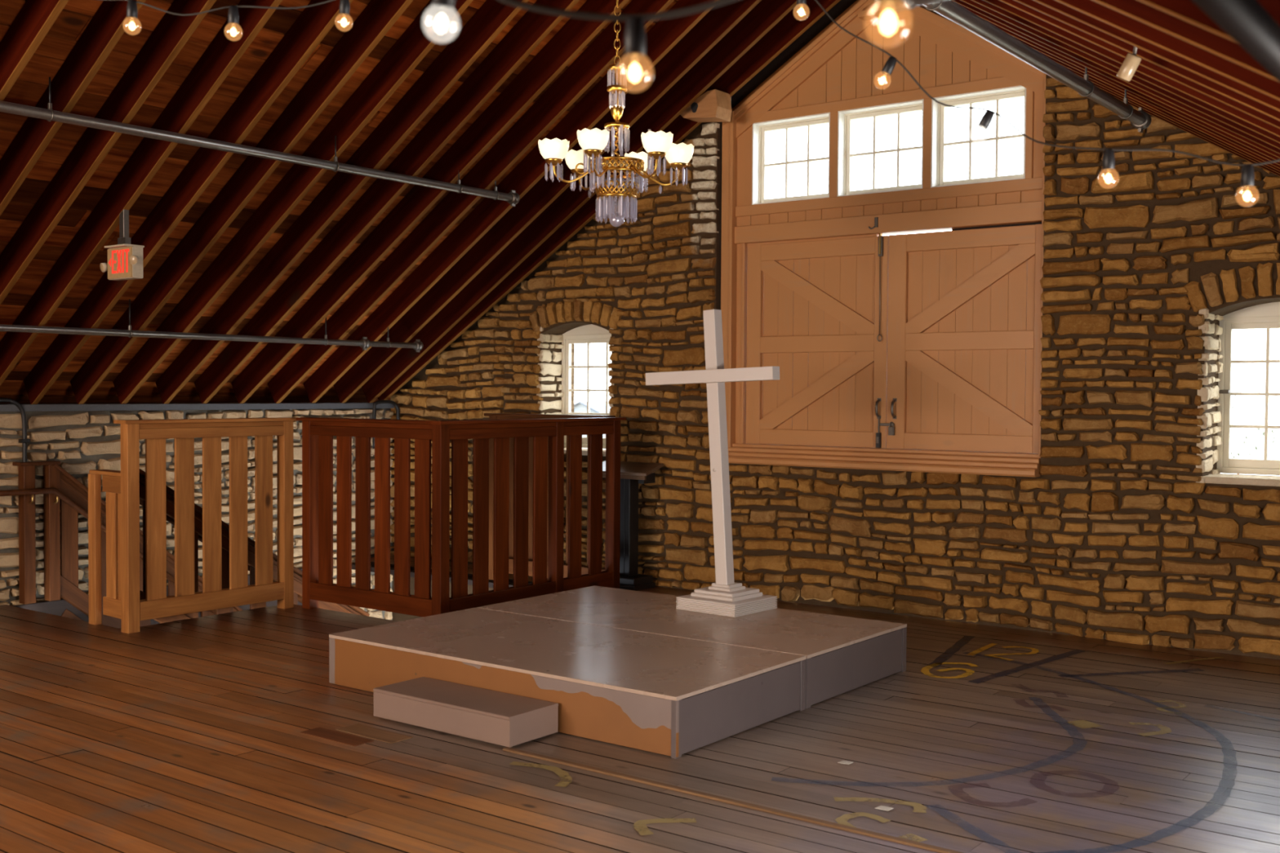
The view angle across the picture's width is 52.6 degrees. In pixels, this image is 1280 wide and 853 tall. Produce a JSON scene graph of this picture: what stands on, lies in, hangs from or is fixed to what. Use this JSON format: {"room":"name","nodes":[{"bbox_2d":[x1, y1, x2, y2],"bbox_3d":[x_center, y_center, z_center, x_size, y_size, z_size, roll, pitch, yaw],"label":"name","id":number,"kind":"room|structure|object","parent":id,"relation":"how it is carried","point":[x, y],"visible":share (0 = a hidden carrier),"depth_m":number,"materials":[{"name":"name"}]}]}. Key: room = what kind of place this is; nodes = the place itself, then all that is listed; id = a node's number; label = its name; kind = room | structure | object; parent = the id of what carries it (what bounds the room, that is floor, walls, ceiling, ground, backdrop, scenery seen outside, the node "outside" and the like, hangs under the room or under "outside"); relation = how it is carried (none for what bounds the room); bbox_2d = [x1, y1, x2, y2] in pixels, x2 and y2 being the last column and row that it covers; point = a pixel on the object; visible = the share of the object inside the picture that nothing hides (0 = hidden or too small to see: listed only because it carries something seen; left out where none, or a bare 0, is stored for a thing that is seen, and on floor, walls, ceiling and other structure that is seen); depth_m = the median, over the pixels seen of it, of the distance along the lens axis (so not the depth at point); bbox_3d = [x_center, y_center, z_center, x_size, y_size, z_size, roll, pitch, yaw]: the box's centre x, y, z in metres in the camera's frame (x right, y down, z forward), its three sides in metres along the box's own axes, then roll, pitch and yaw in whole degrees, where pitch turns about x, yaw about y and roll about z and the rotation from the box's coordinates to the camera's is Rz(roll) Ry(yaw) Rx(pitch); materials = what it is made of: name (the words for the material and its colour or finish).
{"room":"barn chapel","nodes":[
{"label":"barn chapel","id":0,"kind":"room"},
{"bbox_2d":[0,402,394,620],"bbox_3d":[-6.469,1.939,8.383,0.516,4.150,13.500,2,2,37],"label":"wall","id":1,"kind":"structure","parent":0,"point":[84,437],"depth_m":10.75,"materials":[{"name":"stone"}]},
{"bbox_2d":[0,397,30,462],"bbox_3d":[-5.297,0.590,9.473,0.045,1.603,1.700,2,2,37],"label":"conduit","id":2,"kind":"object","parent":1,"relation":"attached to","point":[24,441],"visible":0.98,"depth_m":10.09,"materials":[{"name":"grey metal"}]},
{"bbox_2d":[0,0,1279,404],"bbox_3d":[-2.053,-1.718,4.899,12.156,3.804,14.000,2,2,37],"label":"ceiling","id":3,"kind":"structure","parent":0,"point":[234,243],"depth_m":9.13,"materials":[{"name":"brown wood"}]},
{"bbox_2d":[99,209,144,280],"bbox_3d":[-3.383,-1.198,8.487,0.417,0.465,0.140,2,2,37],"label":"exit sign","id":4,"kind":"object","parent":3,"relation":"hanging from","point":[125,260],"visible":1,"depth_m":8.45,"materials":[{"name":"beige plastic"}]},
{"bbox_2d":[99,262,107,271],"bbox_3d":[-3.527,-1.052,8.572,0.092,0.064,0.067,2,2,37],"label":"lamp","id":5,"kind":"object","parent":4,"relation":"attached to","point":[104,266],"depth_m":8.55,"materials":[{"name":"beige plastic"}]},
{"bbox_2d":[128,255,139,264],"bbox_3d":[-3.261,-1.075,8.368,0.062,0.064,0.061,1,2,8],"label":"lamp","id":6,"kind":"object","parent":4,"relation":"attached to","point":[132,260],"depth_m":8.34,"materials":[{"name":"white glass"}]},
{"bbox_2d":[0,299,423,351],"bbox_3d":[-4.818,-0.754,8.197,0.080,0.310,9.290,2,2,37],"label":"pipe","id":7,"kind":"object","parent":3,"relation":"hanging from","point":[364,343],"visible":0.99,"depth_m":10.05,"materials":[{"name":"grey metal"}]},
{"bbox_2d":[101,0,334,15],"bbox_3d":[-1.187,-1.284,3.663,1.423,0.250,0.062,0,2,-2],"label":"wire","id":8,"kind":"object","parent":3,"relation":"hanging from","point":[328,1],"visible":1,"depth_m":3.66,"materials":[{"name":"black rubber"}]},
{"bbox_2d":[126,0,137,31],"bbox_3d":[-1.434,-1.154,3.659,0.050,0.096,0.050,2,2,37],"label":"bulb","id":9,"kind":"object","parent":8,"relation":"hanging from","point":[131,7],"visible":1,"depth_m":3.65,"materials":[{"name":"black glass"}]},
{"bbox_2d":[126,0,137,19],"bbox_3d":[-1.434,-1.177,3.659,0.029,0.050,0.028,2,2,37],"label":"socket","id":10,"kind":"object","parent":9,"relation":"attached to","point":[131,7],"depth_m":3.65,"materials":[{"name":"black paint"}]},
{"bbox_2d":[227,5,239,36],"bbox_3d":[-1.148,-1.137,3.659,0.050,0.096,0.050,2,2,37],"label":"bulb","id":11,"kind":"object","parent":8,"relation":"hanging from","point":[233,15],"visible":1,"depth_m":3.65,"materials":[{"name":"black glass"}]},
{"bbox_2d":[227,5,239,25],"bbox_3d":[-1.148,-1.160,3.658,0.029,0.050,0.028,2,2,37],"label":"socket","id":12,"kind":"object","parent":11,"relation":"attached to","point":[233,15],"depth_m":3.65,"materials":[{"name":"black paint"}]},
{"bbox_2d":[338,0,350,26],"bbox_3d":[-0.836,-1.165,3.659,0.050,0.096,0.050,2,2,37],"label":"bulb","id":13,"kind":"object","parent":8,"relation":"hanging from","point":[344,5],"visible":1,"depth_m":3.65,"materials":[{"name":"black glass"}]},
{"bbox_2d":[338,0,350,15],"bbox_3d":[-0.833,-1.187,3.654,0.029,0.050,0.028,-1,9,-30],"label":"socket","id":14,"kind":"object","parent":13,"relation":"attached to","point":[344,5],"depth_m":3.64,"materials":[{"name":"black paint"}]},
{"bbox_2d":[0,76,519,206],"bbox_3d":[-3.597,-1.806,6.849,0.092,0.274,8.650,2,2,37],"label":"pipe","id":15,"kind":"object","parent":3,"relation":"hanging from","point":[49,114],"visible":1,"depth_m":8.21,"materials":[{"name":"grey metal"}]},
{"bbox_2d":[537,0,693,226],"bbox_3d":[-0.128,-2.241,7.383,0.877,2.199,0.868,2,2,37],"label":"chandelier","id":16,"kind":"object","parent":3,"relation":"hanging from","point":[659,144],"visible":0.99,"depth_m":7.33,"materials":[{"name":"metal"}]},
{"bbox_2d":[594,159,638,167],"bbox_3d":[-0.134,-1.506,7.403,0.270,0.010,0.270,2,2,37],"label":"basket","id":17,"kind":"object","parent":16,"relation":"on","point":[627,162],"depth_m":7.29,"materials":[{"name":"metal"}]},
{"bbox_2d":[595,192,636,201],"bbox_3d":[-0.135,-1.312,7.408,0.232,0.020,0.232,2,2,37],"label":"basket","id":18,"kind":"object","parent":16,"relation":"on","point":[601,197],"depth_m":7.33,"materials":[{"name":"metal"}]},
{"bbox_2d":[595,179,638,199],"bbox_3d":[-0.134,-1.349,7.407,0.264,0.081,0.264,2,2,37],"label":"basket","id":19,"kind":"object","parent":16,"relation":"on","point":[632,192],"depth_m":7.31,"materials":[{"name":"metal"}]},
{"bbox_2d":[497,0,737,21],"bbox_3d":[-0.022,-0.601,1.607,0.967,0.174,0.319,1,2,28],"label":"wire","id":20,"kind":"object","parent":3,"relation":"hanging from","point":[556,11],"visible":1,"depth_m":1.69,"materials":[{"name":"black rubber"}]},
{"bbox_2d":[422,0,460,43],"bbox_3d":[-0.260,-0.552,1.699,0.053,0.096,0.050,2,2,37],"label":"bulb","id":21,"kind":"object","parent":20,"relation":"hanging from","point":[441,24],"visible":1,"depth_m":1.69,"materials":[{"name":"clear glass"}]},
{"bbox_2d":[431,0,454,8],"bbox_3d":[-0.254,-0.573,1.689,0.029,0.050,0.028,-1,17,-31],"label":"socket","id":22,"kind":"object","parent":21,"relation":"attached to","point":[442,3],"depth_m":1.68,"materials":[{"name":"black paint"}]},
{"bbox_2d":[623,16,645,83],"bbox_3d":[-0.007,-0.487,1.700,0.050,0.096,0.050,2,2,37],"label":"bulb","id":23,"kind":"object","parent":20,"relation":"hanging from","point":[634,32],"visible":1,"depth_m":1.69,"materials":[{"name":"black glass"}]},
{"bbox_2d":[623,16,645,58],"bbox_3d":[-0.007,-0.510,1.699,0.029,0.050,0.028,2,2,37],"label":"socket","id":24,"kind":"object","parent":23,"relation":"attached to","point":[634,32],"depth_m":1.69,"materials":[{"name":"black paint"}]},
{"bbox_2d":[680,88,731,122],"bbox_3d":[0.531,-2.575,10.480,0.365,0.223,0.213,2,2,37],"label":"timber end","id":25,"kind":"object","parent":3,"relation":"attached to","point":[713,105],"visible":0.97,"depth_m":10.38,"materials":[{"name":"brown wood"}]},
{"bbox_2d":[874,0,902,35],"bbox_3d":[0.268,-0.461,1.399,0.052,0.101,0.052,2,2,37],"label":"bulb","id":26,"kind":"object","parent":3,"relation":"attached to","point":[888,23],"visible":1,"depth_m":1.40,"materials":[{"name":"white glass"}]},
{"bbox_2d":[874,0,902,5],"bbox_3d":[0.269,-0.485,1.399,0.030,0.052,0.030,2,2,37],"label":"socket","id":27,"kind":"object","parent":26,"relation":"attached to","point":[886,2],"depth_m":1.41,"materials":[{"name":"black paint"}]},
{"bbox_2d":[885,0,946,12],"bbox_3d":[0.578,-0.850,2.303,0.290,0.177,0.060,2,2,37],"label":"pipe","id":28,"kind":"object","parent":3,"relation":"attached to","point":[904,5],"visible":0.73,"depth_m":2.36,"materials":[{"name":"grey metal"}]},
{"bbox_2d":[923,0,1151,133],"bbox_3d":[1.030,-1.725,4.894,0.100,0.273,5.910,2,2,37],"label":"pipe","id":29,"kind":"object","parent":3,"relation":"hanging from","point":[1140,120],"visible":0.92,"depth_m":5.90,"materials":[{"name":"grey metal"}]},
{"bbox_2d":[814,0,1279,166],"bbox_3d":[1.045,-1.037,3.420,0.141,0.843,2.129,-1,2,-42],"label":"wire","id":30,"kind":"object","parent":3,"relation":"hanging from","point":[816,1],"visible":1,"depth_m":3.37,"materials":[{"name":"black rubber"}]},
{"bbox_2d":[796,0,806,16],"bbox_3d":[0.493,-1.290,3.959,0.050,0.096,0.050,2,2,37],"label":"bulb","id":31,"kind":"object","parent":30,"relation":"hanging from","point":[799,2],"visible":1,"depth_m":3.95,"materials":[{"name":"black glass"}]},
{"bbox_2d":[796,0,806,6],"bbox_3d":[0.493,-1.312,3.958,0.029,0.050,0.028,2,2,37],"label":"socket","id":32,"kind":"object","parent":31,"relation":"attached to","point":[799,2],"depth_m":3.95,"materials":[{"name":"black paint"}]},
{"bbox_2d":[879,56,896,84],"bbox_3d":[0.697,-1.009,3.697,0.061,0.093,0.052,2,2,37],"label":"bulb","id":33,"kind":"object","parent":30,"relation":"hanging from","point":[889,66],"visible":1,"depth_m":3.69,"materials":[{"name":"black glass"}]},
{"bbox_2d":[881,56,896,75],"bbox_3d":[0.713,-1.029,3.697,0.028,0.050,0.029,27,4,5],"label":"socket","id":34,"kind":"object","parent":33,"relation":"attached to","point":[889,66],"depth_m":3.69,"materials":[{"name":"black paint"}]},
{"bbox_2d":[969,109,994,143],"bbox_3d":[0.949,-0.835,3.606,0.063,0.092,0.051,2,2,37],"label":"bulb","id":35,"kind":"object","parent":30,"relation":"hanging from","point":[987,117],"visible":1,"depth_m":3.60,"materials":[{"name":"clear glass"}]},
{"bbox_2d":[977,109,994,129],"bbox_3d":[0.965,-0.855,3.605,0.028,0.050,0.029,28,5,6],"label":"socket","id":36,"kind":"object","parent":35,"relation":"attached to","point":[987,117],"depth_m":3.59,"materials":[{"name":"black paint"}]},
{"bbox_2d":[1102,148,1115,183],"bbox_3d":[1.157,-0.636,3.200,0.050,0.096,0.050,2,2,37],"label":"bulb","id":37,"kind":"object","parent":30,"relation":"hanging from","point":[1108,158],"visible":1,"depth_m":3.19,"materials":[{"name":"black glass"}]},
{"bbox_2d":[1102,148,1115,170],"bbox_3d":[1.157,-0.659,3.199,0.029,0.050,0.028,2,2,37],"label":"socket","id":38,"kind":"object","parent":37,"relation":"attached to","point":[1108,158],"depth_m":3.19,"materials":[{"name":"black paint"}]},
{"bbox_2d":[1240,164,1254,201],"bbox_3d":[1.406,-0.557,2.999,0.050,0.096,0.050,2,2,37],"label":"bulb","id":39,"kind":"object","parent":30,"relation":"hanging from","point":[1247,175],"visible":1,"depth_m":2.99,"materials":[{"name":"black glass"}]},
{"bbox_2d":[1240,164,1254,187],"bbox_3d":[1.406,-0.580,2.999,0.029,0.050,0.028,2,2,37],"label":"socket","id":40,"kind":"object","parent":39,"relation":"attached to","point":[1247,175],"depth_m":2.99,"materials":[{"name":"black paint"}]},
{"bbox_2d":[1116,46,1141,81],"bbox_3d":[1.510,-1.143,3.999,0.046,0.154,0.073,-1,2,-42],"label":"spotlight","id":41,"kind":"object","parent":3,"relation":"attached to","point":[1131,63],"visible":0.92,"depth_m":3.98,"materials":[{"name":"metal"}]},
{"bbox_2d":[1191,0,1279,82],"bbox_3d":[2.247,-0.641,3.615,0.066,0.203,7.900,2,2,37],"label":"pipe","id":42,"kind":"object","parent":3,"relation":"hanging from","point":[1246,22],"visible":1,"depth_m":1.66,"materials":[{"name":"metal"}]},
{"bbox_2d":[0,555,1279,852],"bbox_3d":[-2.180,2.881,4.848,10.760,2.712,13.000,2,2,37],"label":"floor","id":43,"kind":"structure","parent":0,"point":[230,732],"depth_m":5.89,"materials":[{"name":"brown wood"}]},
{"bbox_2d":[88,469,121,625],"bbox_3d":[-3.724,0.862,9.140,0.482,1.096,0.143,2,2,42],"label":"landing railing","id":44,"kind":"object","parent":43,"relation":"on","point":[111,479],"visible":0.68,"depth_m":9.18,"materials":[{"name":"brown wood"}]},
{"bbox_2d":[12,568,302,625],"bbox_3d":[-3.392,2.427,10.732,1.615,2.090,2.860,2,2,37],"label":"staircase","id":45,"kind":"structure","parent":43,"relation":"on","point":[61,607],"depth_m":10.37,"materials":[{"name":"brown wood"}]},
{"bbox_2d":[0,460,243,628],"bbox_3d":[-4.272,1.659,10.754,0.173,2.792,3.341,2,2,37],"label":"stair railing","id":46,"kind":"object","parent":45,"relation":"attached to","point":[60,521],"visible":0.53,"depth_m":10.25,"materials":[{"name":"brown wood"}]},
{"bbox_2d":[139,468,369,623],"bbox_3d":[-2.989,1.431,10.117,0.183,2.306,2.189,2,2,37],"label":"stair railing","id":47,"kind":"object","parent":45,"relation":"on","point":[170,493],"visible":0.12,"depth_m":9.79,"materials":[{"name":"brown wood"}]},
{"bbox_2d":[113,417,298,633],"bbox_3d":[-3.117,0.675,9.438,0.150,1.462,1.450,2,2,37],"label":"railing","id":48,"kind":"object","parent":43,"relation":"on","point":[156,605],"visible":1,"depth_m":9.38,"materials":[{"name":"brown wood"}]},
{"bbox_2d":[296,417,437,617],"bbox_3d":[-2.013,0.677,9.563,1.450,1.465,0.150,2,2,37],"label":"railing","id":49,"kind":"object","parent":43,"relation":"on","point":[317,433],"visible":0.92,"depth_m":9.54,"materials":[{"name":"brown wood"}]},
{"bbox_2d":[373,676,558,747],"bbox_3d":[-0.881,1.423,6.479,0.945,0.155,0.350,2,2,37],"label":"step","id":50,"kind":"structure","parent":43,"relation":"on","point":[493,717],"depth_m":6.33,"materials":[{"name":"paint"}]},
{"bbox_2d":[425,417,626,615],"bbox_3d":[-0.811,0.676,9.876,0.150,1.465,2.100,2,2,37],"label":"railing","id":51,"kind":"object","parent":43,"relation":"on","point":[480,431],"visible":0.88,"depth_m":9.73,"materials":[{"name":"brown wood"}]},
{"bbox_2d":[484,413,615,580],"bbox_3d":[-0.797,0.635,11.150,1.365,1.478,0.150,2,2,37],"label":"railing","id":52,"kind":"object","parent":43,"relation":"on","point":[584,569],"visible":0.2,"depth_m":11.26,"materials":[{"name":"brown wood"}]},
{"bbox_2d":[328,607,805,759],"bbox_3d":[-0.447,1.343,7.129,2.430,0.285,1.184,2,2,37],"label":"stage platform","id":53,"kind":"object","parent":43,"relation":"on","point":[668,695],"visible":0.98,"depth_m":6.67,"materials":[{"name":"paint"}]},
{"bbox_2d":[602,460,663,591],"bbox_3d":[-0.134,0.844,11.143,0.630,1.069,0.300,2,2,37],"label":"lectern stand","id":54,"kind":"object","parent":43,"relation":"on","point":[632,473],"visible":0.61,"depth_m":11.08,"materials":[{"name":"black paint"}]},
{"bbox_2d":[476,585,906,708],"bbox_3d":[0.280,1.321,8.091,2.430,0.285,1.204,2,2,37],"label":"stage platform","id":55,"kind":"object","parent":43,"relation":"on","point":[843,654],"visible":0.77,"depth_m":7.71,"materials":[{"name":"paint"}]},
{"bbox_2d":[645,309,779,617],"bbox_3d":[0.493,0.210,8.365,0.978,1.923,0.488,2,2,37],"label":"cross","id":56,"kind":"object","parent":55,"relation":"on","point":[726,597],"visible":1,"depth_m":8.29,"materials":[{"name":"white paint"}]},
{"bbox_2d":[837,760,853,764],"bbox_3d":[0.930,1.520,5.864,0.062,0.008,0.036,2,2,40],"label":"paper scrap","id":57,"kind":"object","parent":43,"relation":"on","point":[846,762],"visible":1,"depth_m":5.86,"materials":[{"name":"white paper"}]},
{"bbox_2d":[875,805,893,811],"bbox_3d":[0.984,1.538,5.222,0.066,0.008,0.038,2,2,40],"label":"paper scrap","id":58,"kind":"object","parent":43,"relation":"on","point":[880,807],"visible":1,"depth_m":5.22,"materials":[{"name":"white paper"}]},
{"bbox_2d":[390,74,1279,659],"bbox_3d":[1.888,0.568,10.147,10.775,6.899,0.559,2,2,37],"label":"wall","id":59,"kind":"structure","parent":0,"point":[1121,535],"depth_m":9.12,"materials":[{"name":"stone"}]},
{"bbox_2d":[372,400,399,448],"bbox_3d":[-2.532,0.075,12.919,0.050,0.680,0.410,2,2,37],"label":"conduit","id":60,"kind":"object","parent":59,"relation":"attached to","point":[380,402],"visible":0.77,"depth_m":12.84,"materials":[{"name":"grey metal"}]},
{"bbox_2d":[561,324,611,456],"bbox_3d":[-0.473,-0.344,11.892,0.835,1.200,0.370,2,2,37],"label":"window","id":61,"kind":"structure","parent":59,"relation":"in","point":[589,334],"depth_m":12.06,"materials":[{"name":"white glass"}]},
{"bbox_2d":[758,116,828,203],"bbox_3d":[1.286,-2.155,10.553,0.720,0.670,0.090,2,2,37],"label":"window","id":62,"kind":"structure","parent":59,"relation":"in","point":[763,130],"depth_m":10.61,"materials":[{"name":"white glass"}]},
{"bbox_2d":[745,233,888,448],"bbox_3d":[1.393,-0.673,10.383,1.278,1.658,0.115,2,2,37],"label":"door","id":63,"kind":"structure","parent":59,"relation":"in","point":[817,311],"depth_m":10.37,"materials":[{"name":"wood"}]},
{"bbox_2d":[720,0,1045,457],"bbox_3d":[1.815,-1.736,10.018,2.775,3.971,0.270,2,2,37],"label":"wall panel","id":64,"kind":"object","parent":59,"relation":"attached to","point":[827,71],"depth_m":10.08,"materials":[{"name":"brown wood"}]},
{"bbox_2d":[844,103,922,195],"bbox_3d":[1.918,-2.138,10.075,0.725,0.670,0.090,2,2,37],"label":"window","id":65,"kind":"structure","parent":59,"relation":"in","point":[848,155],"depth_m":10.13,"materials":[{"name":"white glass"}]},
{"bbox_2d":[728,443,1040,477],"bbox_3d":[1.792,0.247,10.030,2.698,0.155,0.330,2,2,37],"label":"trim","id":66,"kind":"structure","parent":59,"relation":"attached to","point":[980,463],"depth_m":9.83,"materials":[{"name":"brown wood"}]},
{"bbox_2d":[880,223,1041,453],"bbox_3d":[2.373,-0.639,9.643,1.265,1.641,0.115,2,2,37],"label":"door","id":67,"kind":"structure","parent":59,"relation":"in","point":[964,306],"depth_m":9.64,"materials":[{"name":"wood"}]},
{"bbox_2d":[937,88,1025,186],"bbox_3d":[2.549,-2.122,9.599,0.725,0.670,0.090,2,2,37],"label":"window","id":68,"kind":"structure","parent":59,"relation":"in","point":[941,144],"depth_m":9.65,"materials":[{"name":"white wood"}]},
{"bbox_2d":[1203,302,1279,486],"bbox_3d":[4.167,-0.223,8.443,0.839,1.200,0.460,2,2,37],"label":"window","id":69,"kind":"structure","parent":59,"relation":"in","point":[1264,316],"depth_m":8.69,"materials":[{"name":"white wood"}]},
{"label":"outside","id":70,"kind":"structure","parent":0,"visible":0},
{"bbox_2d":[586,421,1279,475],"bbox_3d":[17.659,0.895,181.024,310.000,0.001,290.000,2,2,37],"label":"ground","id":71,"kind":"structure","parent":70,"point":[1255,435],"depth_m":154.88,"materials":[{"name":"white snow"}]},
{"bbox_2d":[573,401,611,437],"bbox_3d":[-3.406,-0.888,160.549,8.460,4.414,13.000,2,2,37],"label":"house","id":72,"kind":"structure","parent":71,"relation":"on","point":[580,406],"depth_m":155.62,"materials":[{"name":"white"}]},
{"bbox_2d":[1230,385,1279,475],"bbox_3d":[9.582,2.274,20.387,4.455,5.832,1.645,2,2,37],"label":"shrub","id":73,"kind":"object","parent":71,"relation":"on","point":[1241,389],"visible":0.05,"depth_m":20.25,"materials":[{"name":"green plant"}]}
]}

